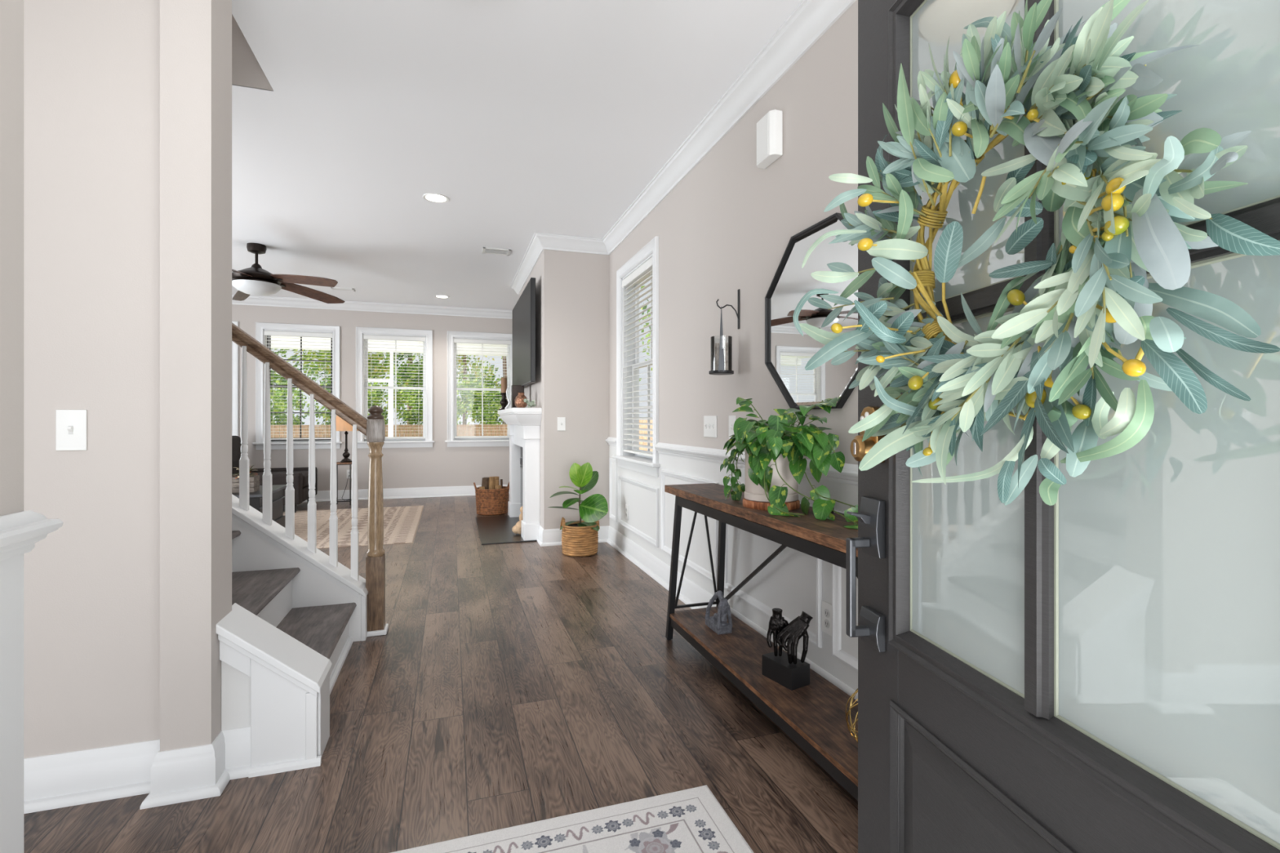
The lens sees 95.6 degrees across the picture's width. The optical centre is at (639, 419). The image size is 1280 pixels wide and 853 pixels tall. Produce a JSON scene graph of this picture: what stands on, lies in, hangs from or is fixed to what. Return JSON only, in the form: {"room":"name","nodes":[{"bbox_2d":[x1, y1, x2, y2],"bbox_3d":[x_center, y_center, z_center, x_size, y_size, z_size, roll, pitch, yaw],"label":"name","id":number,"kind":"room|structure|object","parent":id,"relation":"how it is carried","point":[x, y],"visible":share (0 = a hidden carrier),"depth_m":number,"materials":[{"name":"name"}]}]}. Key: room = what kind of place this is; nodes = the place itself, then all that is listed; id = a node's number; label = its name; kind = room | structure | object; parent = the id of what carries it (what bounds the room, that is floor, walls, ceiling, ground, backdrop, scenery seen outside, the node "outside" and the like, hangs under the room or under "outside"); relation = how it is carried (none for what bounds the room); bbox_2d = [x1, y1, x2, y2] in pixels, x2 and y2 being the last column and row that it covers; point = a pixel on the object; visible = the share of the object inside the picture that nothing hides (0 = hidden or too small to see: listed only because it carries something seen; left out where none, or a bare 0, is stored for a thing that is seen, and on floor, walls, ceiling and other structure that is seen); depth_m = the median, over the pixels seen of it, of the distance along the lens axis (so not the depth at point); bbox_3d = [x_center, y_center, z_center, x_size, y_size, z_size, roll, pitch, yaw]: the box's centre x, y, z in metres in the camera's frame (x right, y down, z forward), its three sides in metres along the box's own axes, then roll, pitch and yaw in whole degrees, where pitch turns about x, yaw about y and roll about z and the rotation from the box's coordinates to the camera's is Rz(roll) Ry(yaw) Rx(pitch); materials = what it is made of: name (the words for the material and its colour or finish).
{"room":"entrance hall","nodes":[
{"label":"entrance hall","id":0,"kind":"room"},
{"bbox_2d":[0,0,23,852],"bbox_3d":[-0.896,-0.250,0.216,0.130,2.740,1.668,0,0,-18],"label":"wall","id":1,"kind":"structure","parent":0,"point":[11,11],"depth_m":1.00,"materials":[{"name":"grey paint"}]},
{"bbox_2d":[0,510,63,561],"bbox_3d":[-0.885,0.200,0.240,0.167,0.074,1.705,0,0,-18],"label":"trim","id":2,"kind":"structure","parent":1,"relation":"attached to","point":[20,531],"depth_m":1.00,"materials":[{"name":"white paint"}]},
{"bbox_2d":[23,726,250,813],"bbox_3d":[-1.799,1.049,0.354,2.000,0.142,2.490,0,0,-18],"label":"baseboard","id":3,"kind":"structure","parent":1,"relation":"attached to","point":[70,779],"depth_m":1.71,"materials":[{"name":"white paint"}]},
{"bbox_2d":[23,0,231,758],"bbox_3d":[-3.178,-0.250,1.221,3.915,2.740,0.174,0,0,-18],"label":"wall","id":4,"kind":"structure","parent":0,"point":[127,104],"depth_m":1.73,"materials":[{"name":"grey paint"}]},
{"bbox_2d":[55,409,87,450],"bbox_3d":[-1.667,0.032,1.698,0.072,0.120,0.016,0,0,-18],"label":"light switch","id":5,"kind":"object","parent":4,"relation":"attached to","point":[71,425],"visible":1,"depth_m":1.70,"materials":[{"name":"white plastic"}]},
{"bbox_2d":[231,13,273,90],"bbox_3d":[-3.471,-2.950,1.802,4.020,2.660,1.220,0,0,-18],"label":"wall","id":6,"kind":"structure","parent":0,"point":[246,71],"depth_m":2.82,"materials":[{"name":"grey paint"}]},
{"bbox_2d":[231,304,511,490],"bbox_3d":[-4.379,-0.250,7.991,6.135,2.740,0.150,0,0,-18],"label":"wall","id":7,"kind":"structure","parent":0,"point":[437,465],"depth_m":8.21,"materials":[{"name":"grey paint"}]},
{"bbox_2d":[231,321,238,435],"bbox_3d":[-5.763,-0.438,7.510,1.060,1.685,0.205,0,0,-18],"label":"window","id":8,"kind":"structure","parent":7,"relation":"in","point":[234,346],"depth_m":7.59,"materials":[{"name":"white paint"}]},
{"bbox_2d":[252,322,342,449],"bbox_3d":[-4.622,-0.438,7.882,1.060,1.685,0.205,0,0,-18],"label":"window","id":9,"kind":"structure","parent":7,"relation":"in","point":[260,327],"depth_m":7.84,"materials":[{"name":"white paint"}]},
{"bbox_2d":[264,330,332,439],"bbox_3d":[-4.615,-0.454,7.859,0.812,1.457,0.070,0,0,-18],"label":"window blind","id":10,"kind":"object","parent":9,"relation":"attached to","point":[275,333],"visible":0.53,"depth_m":7.86,"materials":[{"name":"white"}]},
{"bbox_2d":[355,326,435,448],"bbox_3d":[-3.482,-0.438,8.255,1.060,1.685,0.205,0,0,-18],"label":"window","id":11,"kind":"structure","parent":7,"relation":"in","point":[361,383],"depth_m":8.24,"materials":[{"name":"white paint"}]},
{"bbox_2d":[363,334,425,439],"bbox_3d":[-3.474,-0.454,8.231,0.812,1.457,0.070,0,0,-18],"label":"window blind","id":12,"kind":"object","parent":11,"relation":"attached to","point":[367,337],"visible":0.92,"depth_m":8.22,"materials":[{"name":"white"}]},
{"bbox_2d":[303,484,509,502],"bbox_3d":[-3.434,1.049,5.338,5.985,0.142,5.480,0,0,-18],"label":"baseboard","id":13,"kind":"structure","parent":7,"relation":"attached to","point":[460,491],"depth_m":8.26,"materials":[{"name":"white paint"}]},
{"bbox_2d":[444,330,511,447],"bbox_3d":[-2.341,-0.438,8.627,1.060,1.685,0.205,0,0,-18],"label":"window","id":14,"kind":"structure","parent":7,"relation":"in","point":[451,442],"depth_m":8.55,"materials":[{"name":"white paint"}]},
{"bbox_2d":[453,337,511,438],"bbox_3d":[-2.333,-0.454,8.604,0.812,1.457,0.070,0,0,-18],"label":"window blind","id":15,"kind":"object","parent":14,"relation":"attached to","point":[455,340],"visible":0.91,"depth_m":8.57,"materials":[{"name":"white"}]},
{"bbox_2d":[271,335,506,356],"bbox_3d":[-4.610,-1.455,9.609,7.600,0.350,3.070,0,0,-18],"label":"ceiling","id":16,"kind":"structure","parent":0,"point":[288,344],"depth_m":10.98,"materials":[{"name":"white paint"}]},
{"bbox_2d":[23,493,857,852],"bbox_3d":[-2.868,1.180,3.629,6.300,0.120,9.380,0,0,-18],"label":"floor","id":17,"kind":"structure","parent":0,"point":[508,685],"depth_m":2.09,"materials":[{"name":"brown wood"}]},
{"bbox_2d":[216,322,388,777],"bbox_3d":[-2.780,-0.691,1.979,3.425,3.623,1.292,0,0,-18],"label":"staircase","id":18,"kind":"structure","parent":17,"relation":"on","point":[297,614],"depth_m":2.77,"materials":[{"name":"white wood"}]},
{"bbox_2d":[336,462,351,505],"bbox_3d":[-3.877,0.842,7.591,0.210,0.556,0.210,0,0,-18],"label":"table","id":19,"kind":"object","parent":17,"relation":"on","point":[349,464],"visible":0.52,"depth_m":7.53,"materials":[{"name":"black metal"}]},
{"bbox_2d":[335,414,358,501],"bbox_3d":[-3.893,0.468,7.737,0.300,1.286,0.586,0,0,-18],"label":"table lamp","id":20,"kind":"object","parent":19,"relation":"on","point":[341,425],"visible":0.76,"depth_m":7.51,"materials":[{"name":"brown metal"}]},
{"bbox_2d":[282,505,423,548],"bbox_3d":[-3.871,1.115,5.887,3.055,0.010,2.330,0,0,-18],"label":"living room rug","id":21,"kind":"object","parent":17,"relation":"on","point":[401,524],"visible":0.24,"depth_m":6.07,"materials":[{"name":"fabric"}]},
{"bbox_2d":[231,484,286,527],"bbox_3d":[-3.966,0.888,5.385,1.051,0.440,0.850,0,0,-18],"label":"coffee table","id":22,"kind":"object","parent":21,"relation":"on","point":[255,499],"visible":0.2,"depth_m":5.60,"materials":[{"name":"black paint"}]},
{"bbox_2d":[231,465,259,493],"bbox_3d":[-3.638,0.528,5.354,0.210,0.280,0.215,0,0,-18],"label":"crate","id":23,"kind":"object","parent":22,"relation":"on","point":[254,483],"visible":0.47,"depth_m":5.30,"materials":[{"name":"brown wood"}]},
{"bbox_2d":[231,435,317,512],"bbox_3d":[-4.633,0.659,7.135,1.040,0.900,0.967,0,0,-18],"label":"armchair","id":24,"kind":"object","parent":21,"relation":"on","point":[300,475],"visible":0.3,"depth_m":7.00,"materials":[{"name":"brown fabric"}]},
{"bbox_2d":[250,471,315,488],"bbox_3d":[-4.528,0.753,7.169,0.820,0.168,0.660,0,0,-18],"label":"seat cushion","id":25,"kind":"object","parent":24,"relation":"on","point":[304,473],"depth_m":7.21,"materials":[{"name":"brown fabric"}]},
{"bbox_2d":[473,481,509,515],"bbox_3d":[-1.754,0.932,6.886,0.377,0.372,0.378,0,0,28],"label":"basket","id":26,"kind":"object","parent":17,"relation":"on","point":[491,501],"visible":0.91,"depth_m":6.74,"materials":[{"name":"brown wicker"}]},
{"bbox_2d":[481,477,488,489],"bbox_3d":[-1.821,0.865,6.845,0.145,0.350,0.087,0,0,-18],"label":"log","id":27,"kind":"object","parent":26,"relation":"in","point":[485,482],"visible":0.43,"depth_m":6.81,"materials":[{"name":"brown wood"}]},
{"bbox_2d":[488,476,494,488],"bbox_3d":[-1.751,0.860,6.836,0.073,0.360,0.064,0,0,-18],"label":"log","id":28,"kind":"object","parent":26,"relation":"in","point":[491,479],"visible":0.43,"depth_m":6.81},
{"bbox_2d":[475,515,537,545],"bbox_3d":[-1.391,1.115,5.949,0.524,0.010,1.485,0,0,-18],"label":"hearth slab","id":29,"kind":"object","parent":17,"relation":"on","point":[493,530],"visible":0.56,"depth_m":5.80,"materials":[{"name":"black stone"}]},
{"bbox_2d":[511,506,522,534],"bbox_3d":[-1.161,0.978,5.605,0.148,0.260,0.160,0,0,-18],"label":"driftwood","id":30,"kind":"object","parent":29,"relation":"on","point":[516,529],"visible":0.62,"depth_m":5.55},
{"bbox_2d":[391,785,753,852],"bbox_3d":[-0.257,1.115,1.212,1.220,0.008,0.773,0,0,-18],"label":"entry rug","id":31,"kind":"object","parent":17,"relation":"on","point":[691,820],"visible":1,"depth_m":1.56,"materials":[{"name":"fabric"}]},
{"bbox_2d":[547,462,608,556],"bbox_3d":[-0.531,0.739,4.831,0.463,0.759,0.381,0,0,-18],"label":"fig","id":32,"kind":"object","parent":17,"relation":"on","point":[580,538],"visible":1,"depth_m":4.78,"materials":[{"name":"green plant"}]},
{"bbox_2d":[561,520,598,556],"bbox_3d":[-0.502,0.996,4.850,0.308,0.244,0.308,0,0,-18],"label":"basket","id":33,"kind":"object","parent":17,"relation":"on","point":[579,538],"depth_m":4.73,"materials":[{"name":"wicker"}]},
{"bbox_2d":[664,483,857,801],"bbox_3d":[0.551,0.733,2.168,0.311,0.775,1.920,0,0,-18],"label":"console table","id":34,"kind":"object","parent":17,"relation":"on","point":[813,715],"visible":0.48,"depth_m":2.12,"materials":[{"name":"brown wood"}]},
{"bbox_2d":[705,590,732,635],"bbox_3d":[0.367,0.888,2.713,0.080,0.182,0.149,0,0,-18],"label":"figure sculpture","id":35,"kind":"object","parent":34,"relation":"on","point":[717,623],"visible":1,"depth_m":2.66,"materials":[{"name":"grey metal"}]},
{"bbox_2d":[670,606,857,786],"bbox_3d":[0.552,0.989,2.168,0.295,0.018,1.740,0,0,-18],"label":"shelf","id":36,"kind":"object","parent":34,"relation":"attached to","point":[815,712],"depth_m":2.07,"materials":[{"name":"brown wood"}]},
{"bbox_2d":[742,497,799,510],"bbox_3d":[0.522,0.331,2.292,0.223,0.028,0.221,0,0,-18],"label":"wood slice","id":37,"kind":"object","parent":34,"relation":"on","point":[748,504],"visible":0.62,"depth_m":2.21,"materials":[{"name":"brown wood"}]},
{"bbox_2d":[745,448,797,494],"bbox_3d":[0.519,0.188,2.294,0.203,0.196,0.203,0,0,-18],"label":"pot","id":38,"kind":"object","parent":34,"relation":"on","point":[754,486],"depth_m":2.20,"materials":[{"name":"beige ceramic"}]},
{"bbox_2d":[762,608,813,690],"bbox_3d":[0.560,0.848,2.188,0.122,0.263,0.155,0,0,-31],"label":"sculpture","id":39,"kind":"object","parent":34,"relation":"on","point":[782,668],"visible":1,"depth_m":2.15,"materials":[{"name":"black metal"}]},
{"bbox_2d":[720,397,857,528],"bbox_3d":[0.520,0.126,2.153,0.355,0.435,0.794,0,0,-18],"label":"pothos","id":40,"kind":"object","parent":34,"relation":"on","point":[775,449],"visible":1,"depth_m":2.11,"materials":[{"name":"green plant"}]},
{"bbox_2d":[845,688,857,742],"bbox_3d":[0.708,0.879,1.700,0.199,0.199,0.198,0,0,-18],"label":"ball","id":41,"kind":"object","parent":34,"relation":"on","point":[853,731],"visible":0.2,"depth_m":1.72,"materials":[{"name":"gold metal"}]},
{"bbox_2d":[846,0,1279,852],"bbox_3d":[0.525,0.098,0.780,0.117,2.025,0.910,0,0,-8],"label":"door","id":42,"kind":"structure","parent":17,"relation":"on","point":[1096,669],"depth_m":0.71,"materials":[{"name":"grey paint"}]},
{"bbox_2d":[850,406,884,462],"bbox_3d":[0.448,0.030,1.153,0.048,0.113,0.064,0,0,-9],"label":"deadbolt","id":43,"kind":"object","parent":42,"relation":"attached to","point":[859,449],"visible":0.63,"depth_m":1.14,"materials":[{"name":"gold metal"}]},
{"bbox_2d":[792,0,1279,505],"bbox_3d":[0.416,-0.218,0.775,0.239,0.658,0.669,0,0,-8],"label":"wreath","id":44,"kind":"object","parent":42,"relation":"hanging from","point":[1094,295],"visible":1,"depth_m":0.67,"materials":[{"name":"green plant"}]},
{"bbox_2d":[231,0,802,310],"bbox_3d":[-2.868,-1.745,3.629,6.300,0.250,9.380,0,0,-18],"label":"ceiling","id":45,"kind":"structure","parent":0,"point":[554,117],"depth_m":3.17,"materials":[{"name":"white paint"}]},
{"bbox_2d":[231,242,344,303],"bbox_3d":[-3.613,-1.389,5.359,1.608,0.462,1.638,0,0,-18],"label":"ceiling fan","id":46,"kind":"object","parent":45,"relation":"hanging from","point":[255,280],"visible":0.92,"depth_m":5.33,"materials":[{"name":"wood"}]},
{"bbox_2d":[330,287,355,291],"bbox_3d":[-3.690,-1.615,7.211,0.260,0.010,0.120,0,0,-18],"label":"ceiling vent","id":47,"kind":"object","parent":45,"relation":"in","point":[332,288],"visible":0.96,"depth_m":7.20,"materials":[{"name":"white plastic"}]},
{"bbox_2d":[422,192,448,203],"bbox_3d":[-1.493,-1.617,4.245,0.184,0.006,0.184,0,0,-18],"label":"recessed light","id":48,"kind":"object","parent":45,"relation":"in","point":[431,197],"visible":1,"depth_m":4.24,"materials":[{"name":"white plastic"}]},
{"bbox_2d":[482,247,511,255],"bbox_3d":[-1.382,-1.615,5.587,0.260,0.010,0.190,0,0,-18],"label":"ceiling vent","id":49,"kind":"object","parent":45,"relation":"in","point":[485,250],"visible":1,"depth_m":5.57,"materials":[{"name":"white plastic"}]},
{"bbox_2d":[519,248,608,529],"bbox_3d":[-0.873,-0.250,6.173,0.599,2.740,1.982,0,0,-18],"label":"wall","id":50,"kind":"structure","parent":0,"point":[571,383],"depth_m":5.23,"materials":[{"name":"grey paint"}]},
{"bbox_2d":[497,408,542,540],"bbox_3d":[-1.282,0.509,6.040,0.260,1.222,1.750,0,0,-18],"label":"fireplace surround","id":51,"kind":"object","parent":50,"relation":"attached to","point":[523,424],"visible":0.92,"depth_m":5.35,"materials":[{"name":"white paint"}]},
{"bbox_2d":[498,377,508,409],"bbox_3d":[-1.539,-0.285,6.567,0.116,0.366,0.116,0,0,-18],"label":"candlestick","id":52,"kind":"object","parent":51,"relation":"on","point":[504,402],"visible":0.88,"depth_m":6.54,"materials":[{"name":"brown metal"}]},
{"bbox_2d":[501,377,506,392],"bbox_3d":[-1.539,-0.384,6.567,0.068,0.170,0.068,0,0,-18],"label":"candle","id":53,"kind":"object","parent":52,"relation":"on","point":[504,380],"depth_m":6.54,"materials":[{"name":"brown wax"}]},
{"bbox_2d":[505,387,510,408],"bbox_3d":[-1.402,-0.220,6.170,0.076,0.238,0.060,0,0,-18],"label":"ornament","id":54,"kind":"object","parent":51,"relation":"on","point":[507,396],"visible":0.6,"depth_m":6.16,"materials":[{"name":"ceramic"}]},
{"bbox_2d":[511,385,524,408],"bbox_3d":[-1.255,-0.225,5.955,0.120,0.245,0.100,0,0,-18],"label":"wooden plaque","id":55,"kind":"object","parent":51,"relation":"on","point":[515,389],"visible":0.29,"depth_m":5.90,"materials":[{"name":"brown wood"}]},
{"bbox_2d":[497,408,542,413],"bbox_3d":[-1.282,-0.081,6.040,0.260,0.042,1.750,0,0,-18],"label":"mantel shelf","id":56,"kind":"object","parent":51,"relation":"attached to","point":[510,411],"depth_m":5.23,"materials":[{"name":"white paint"}]},
{"bbox_2d":[514,392,527,408],"bbox_3d":[-1.136,-0.177,5.541,0.122,0.150,0.122,0,0,-18],"label":"copper vase","id":57,"kind":"object","parent":51,"relation":"on","point":[519,402],"visible":0.87,"depth_m":5.50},
{"bbox_2d":[523,398,536,408],"bbox_3d":[-1.013,-0.146,5.321,0.117,0.087,0.217,0,0,-18],"label":"eucalyptus sprigs","id":58,"kind":"object","parent":51,"relation":"on","point":[531,403],"visible":1,"depth_m":5.27,"materials":[{"name":"green plant"}]},
{"bbox_2d":[511,277,535,386],"bbox_3d":[-1.203,-0.811,6.056,0.099,0.947,1.660,0,0,-18],"label":"television","id":59,"kind":"object","parent":50,"relation":"attached to","point":[523,313],"visible":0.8,"depth_m":5.69,"materials":[{"name":"black plastic"}]},
{"bbox_2d":[557,417,565,431],"bbox_3d":[-0.701,0.042,5.178,0.072,0.120,0.016,0,0,-18],"label":"light switch","id":60,"kind":"object","parent":50,"relation":"attached to","point":[561,420],"visible":1,"depth_m":5.18,"materials":[{"name":"white plastic"}]},
{"bbox_2d":[608,0,857,690],"bbox_3d":[0.043,-0.250,4.574,0.150,2.740,9.390,0,0,-18],"label":"wall","id":61,"kind":"structure","parent":0,"point":[728,226],"depth_m":2.88,"materials":[{"name":"grey paint"}]},
{"bbox_2d":[231,0,856,319],"bbox_3d":[-2.852,-1.562,3.555,5.985,0.114,9.230,0,0,-18],"label":"trim","id":62,"kind":"structure","parent":61,"relation":"attached to","point":[811,19],"depth_m":3.43,"materials":[{"name":"white paint"}]},
{"bbox_2d":[605,436,616,446],"bbox_3d":[-0.249,0.200,5.167,0.037,0.074,0.318,0,0,-18],"label":"trim","id":63,"kind":"structure","parent":61,"relation":"attached to","point":[611,441],"depth_m":5.16,"materials":[{"name":"white paint"}]},
{"bbox_2d":[608,457,617,521],"bbox_3d":[-0.239,0.621,5.166,0.018,0.552,0.220,0,0,-18],"label":"trim","id":64,"kind":"structure","parent":61,"relation":"attached to","point":[611,460],"depth_m":5.24,"materials":[{"name":"white paint"}]},
{"bbox_2d":[625,504,628,519],"bbox_3d":[-0.109,0.767,4.782,0.009,0.120,0.072,0,0,-18],"label":"outlet","id":65,"kind":"object","parent":61,"relation":"attached to","point":[626,505],"visible":1,"depth_m":4.77,"materials":[{"name":"white plastic"}]},
{"bbox_2d":[612,235,660,476],"bbox_3d":[0.021,-0.438,4.551,0.205,1.685,1.060,0,0,-18],"label":"window","id":66,"kind":"structure","parent":61,"relation":"in","point":[649,465],"depth_m":4.91,"materials":[{"name":"white paint"}]},
{"bbox_2d":[622,257,652,457],"bbox_3d":[-0.002,-0.454,4.544,0.070,1.457,0.812,0,0,-18],"label":"window blind","id":67,"kind":"object","parent":66,"relation":"attached to","point":[645,269],"visible":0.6,"depth_m":4.57,"materials":[{"name":"white"}]},
{"bbox_2d":[617,475,659,547],"bbox_3d":[-0.028,0.690,4.519,0.018,0.414,0.990,0,0,-18],"label":"trim","id":68,"kind":"structure","parent":61,"relation":"attached to","point":[656,543],"depth_m":4.40,"materials":[{"name":"white paint"}]},
{"bbox_2d":[661,469,719,583],"bbox_3d":[0.285,0.621,3.562,0.018,0.552,0.875,0,0,-18],"label":"trim","id":69,"kind":"structure","parent":61,"relation":"attached to","point":[701,571],"depth_m":3.54,"materials":[{"name":"white paint"}]},
{"bbox_2d":[537,525,857,701],"bbox_3d":[0.229,1.049,2.741,0.633,0.142,5.770,0,0,-18],"label":"baseboard","id":70,"kind":"structure","parent":61,"relation":"attached to","point":[691,593],"depth_m":4.02,"materials":[{"name":"white paint"}]},
{"bbox_2d":[703,415,716,437],"bbox_3d":[0.389,0.041,3.246,0.016,0.120,0.164,0,0,-18],"label":"light switch","id":71,"kind":"object","parent":61,"relation":"attached to","point":[709,421],"visible":1,"depth_m":3.23,"materials":[{"name":"white plastic"}]},
{"bbox_2d":[708,288,739,374],"bbox_3d":[0.414,-0.440,2.905,0.124,0.430,0.148,0,0,38],"label":"candle sconce","id":72,"kind":"object","parent":61,"relation":"attached to","point":[721,352],"visible":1,"depth_m":2.87,"materials":[{"name":"black metal"}]},
{"bbox_2d":[714,342,728,370],"bbox_3d":[0.406,-0.305,2.896,0.080,0.144,0.080,0,0,-18],"label":"candle","id":73,"kind":"object","parent":72,"relation":"on","point":[721,349],"depth_m":2.86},
{"bbox_2d":[728,415,736,438],"bbox_3d":[0.472,0.041,2.991,0.016,0.120,0.072,0,0,-18],"label":"light switch","id":74,"kind":"object","parent":61,"relation":"attached to","point":[732,419],"visible":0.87,"depth_m":2.99,"materials":[{"name":"white plastic"}]},
{"bbox_2d":[653,442,857,485],"bbox_3d":[0.762,0.200,2.069,0.037,0.074,4.160,0,0,-18],"label":"trim","id":75,"kind":"structure","parent":61,"relation":"attached to","point":[849,474],"depth_m":3.07,"materials":[{"name":"white paint"}]},
{"bbox_2d":[756,109,782,168],"bbox_3d":[0.575,-1.255,2.605,0.058,0.196,0.152,0,0,-18],"label":"door chime","id":76,"kind":"object","parent":61,"relation":"attached to","point":[770,126],"visible":1,"depth_m":2.55,"materials":[{"name":"white plastic"}]},
{"bbox_2d":[756,113,768,163],"bbox_3d":[0.548,-1.255,2.596,0.002,0.180,0.095,0,0,-18],"label":"grille","id":77,"kind":"object","parent":76,"relation":"attached to","point":[762,124],"depth_m":2.59,"materials":[{"name":"white plastic"}]},
{"bbox_2d":[722,484,822,648],"bbox_3d":[0.573,0.621,2.678,0.018,0.552,0.855,0,0,-18],"label":"trim","id":78,"kind":"structure","parent":61,"relation":"attached to","point":[816,639],"depth_m":2.32,"materials":[{"name":"white paint"}]},
{"bbox_2d":[764,212,857,409],"bbox_3d":[0.692,-0.403,2.297,0.027,0.726,0.726,0,0,-18],"label":"octagonal mirror","id":79,"kind":"object","parent":61,"relation":"attached to","point":[788,353],"visible":0.64,"depth_m":2.35,"materials":[{"name":"black metal"}]},
{"bbox_2d":[822,600,831,636],"bbox_3d":[0.722,0.768,2.235,0.009,0.120,0.072,0,0,-18],"label":"outlet","id":80,"kind":"object","parent":61,"relation":"attached to","point":[826,607],"visible":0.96,"depth_m":2.23,"materials":[{"name":"white plastic"}]},
{"bbox_2d":[823,619,829,628],"bbox_3d":[0.720,0.788,2.234,0.003,0.033,0.033,0,0,-18],"label":"socket","id":81,"kind":"object","parent":80,"relation":"attached to","point":[826,622],"depth_m":2.23,"materials":[{"name":"white plastic"}]},
{"bbox_2d":[824,608,829,617],"bbox_3d":[0.720,0.748,2.234,0.003,0.033,0.033,0,0,-18],"label":"socket","id":82,"kind":"object","parent":80,"relation":"attached to","point":[826,611],"depth_m":2.23,"materials":[{"name":"white plastic"}]},
{"bbox_2d":[831,510,857,671],"bbox_3d":[0.864,0.621,1.787,0.018,0.552,0.862,0,0,-18],"label":"trim","id":83,"kind":"structure","parent":61,"relation":"attached to","point":[850,660],"depth_m":2.17,"materials":[{"name":"white paint"}]},
{"bbox_3d":[-4.499,1.230,9.592,7.000,0.100,2.970,0,0,-18],"label":"floor","id":84,"kind":"structure","parent":0,"visible":0},
{"bbox_2d":[368,351,393,436],"bbox_3d":[-4.993,-0.050,10.993,0.590,2.460,0.060,0,0,-18],"label":"screen door","id":85,"kind":"structure","parent":84,"relation":"on","point":[390,391],"depth_m":11.05,"materials":[{"name":"white paint"}]},
{"label":"ground","id":86,"kind":"structure","parent":0,"visible":0},
{"bbox_2d":[270,348,307,425],"bbox_3d":[-16.061,-2.821,23.962,5.078,9.586,4.744,0,0,5],"label":"tree","id":87,"kind":"object","parent":86,"relation":"on","point":[294,357],"visible":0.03,"depth_m":24.08,"materials":[{"name":"green plant"}]},
{"bbox_2d":[270,380,309,437],"bbox_3d":[-13.376,-0.324,21.983,1.665,2.806,1.400,0,0,-18],"label":"shrub","id":88,"kind":"object","parent":86,"relation":"on","point":[279,394],"visible":0.62,"depth_m":21.81,"materials":[{"name":"green plant"}]},
{"bbox_2d":[298,378,330,435],"bbox_3d":[-11.874,-0.258,22.337,1.699,2.633,1.630,0,0,24],"label":"shrub","id":89,"kind":"object","parent":86,"relation":"on","point":[317,415],"visible":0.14,"depth_m":22.18,"materials":[{"name":"green plant"}]},
{"bbox_2d":[296,355,376,385],"bbox_3d":[-15.425,-3.939,30.218,4.467,11.821,3.740,0,0,-18],"label":"tree","id":90,"kind":"object","parent":86,"relation":"on","point":[311,373],"visible":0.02,"depth_m":29.95,"materials":[{"name":"green plant"}]},
{"bbox_2d":[291,349,415,426],"bbox_3d":[-12.372,-2.092,25.442,5.098,8.128,3.706,0,0,-18],"label":"tree","id":91,"kind":"object","parent":86,"relation":"on","point":[320,356],"visible":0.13,"depth_m":25.03,"materials":[{"name":"green plant"}]},
{"bbox_2d":[367,376,394,436],"bbox_3d":[-10.621,-0.320,22.825,1.983,2.806,1.366,0,0,-18],"label":"shrub","id":92,"kind":"object","parent":86,"relation":"on","point":[384,413],"visible":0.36,"depth_m":22.88,"materials":[{"name":"green plant"}]},
{"bbox_2d":[271,424,507,437],"bbox_3d":[-11.239,1.090,21.625,36.155,1.760,0.150,0,0,-18],"label":"fence","id":93,"kind":"object","parent":86,"relation":"on","point":[474,429],"visible":0.08,"depth_m":22.36,"materials":[{"name":"wood"}]},
{"bbox_2d":[379,352,422,427],"bbox_3d":[-12.624,-4.029,33.062,5.372,12.001,4.083,0,0,-18],"label":"tree","id":94,"kind":"object","parent":86,"relation":"on","point":[401,357],"visible":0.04,"depth_m":32.46,"materials":[{"name":"green plant"}]},
{"bbox_2d":[396,383,422,436],"bbox_3d":[-9.043,-0.183,23.287,1.572,2.517,1.326,0,0,39],"label":"shrub","id":95,"kind":"object","parent":86,"relation":"on","point":[406,416],"visible":0.62,"depth_m":23.23,"materials":[{"name":"green plant"}]},
{"bbox_2d":[387,352,484,426],"bbox_3d":[-9.391,-1.933,26.810,5.172,7.809,3.222,0,0,1],"label":"tree","id":96,"kind":"object","parent":86,"relation":"on","point":[414,374],"visible":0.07,"depth_m":26.18,"materials":[{"name":"green plant"}]},
{"bbox_2d":[457,376,485,424],"bbox_3d":[-7.370,-0.388,23.948,1.962,2.713,1.886,0,0,-18],"label":"shrub","id":97,"kind":"object","parent":86,"relation":"on","point":[463,385],"visible":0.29,"depth_m":23.70,"materials":[{"name":"green plant"}]},
{"bbox_2d":[457,355,498,426],"bbox_3d":[-9.340,-3.397,31.473,5.442,10.738,4.146,0,0,-22],"label":"tree","id":98,"kind":"object","parent":86,"relation":"on","point":[464,362],"visible":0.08,"depth_m":31.75,"materials":[{"name":"green plant"}]},
{"bbox_2d":[462,384,502,435],"bbox_3d":[-6.289,-0.218,24.185,2.127,2.519,1.577,0,0,-18],"label":"shrub","id":99,"kind":"object","parent":86,"relation":"on","point":[486,395],"visible":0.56,"depth_m":24.17,"materials":[{"name":"green plant"}]},
{"bbox_2d":[457,355,507,431],"bbox_3d":[-6.424,-2.529,27.328,4.377,9.001,4.050,0,0,-18],"label":"tree","id":100,"kind":"object","parent":86,"relation":"on","point":[504,366],"visible":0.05,"depth_m":27.29,"materials":[{"name":"green plant"}]},
{"bbox_2d":[639,419,652,451],"bbox_3d":[0.538,0.970,13.207,0.020,1.900,22.775,0,0,-18],"label":"fence","id":101,"kind":"object","parent":86,"relation":"on","point":[640,420],"visible":0.02,"depth_m":14.48,"materials":[{"name":"wood"}]},
{"bbox_2d":[639,285,652,381],"bbox_3d":[1.663,-2.684,17.207,5.111,9.312,4.234,0,0,-39],"label":"tree","id":102,"kind":"object","parent":86,"relation":"on","point":[642,286],"visible":0.02,"depth_m":16.85,"materials":[{"name":"green plant"}]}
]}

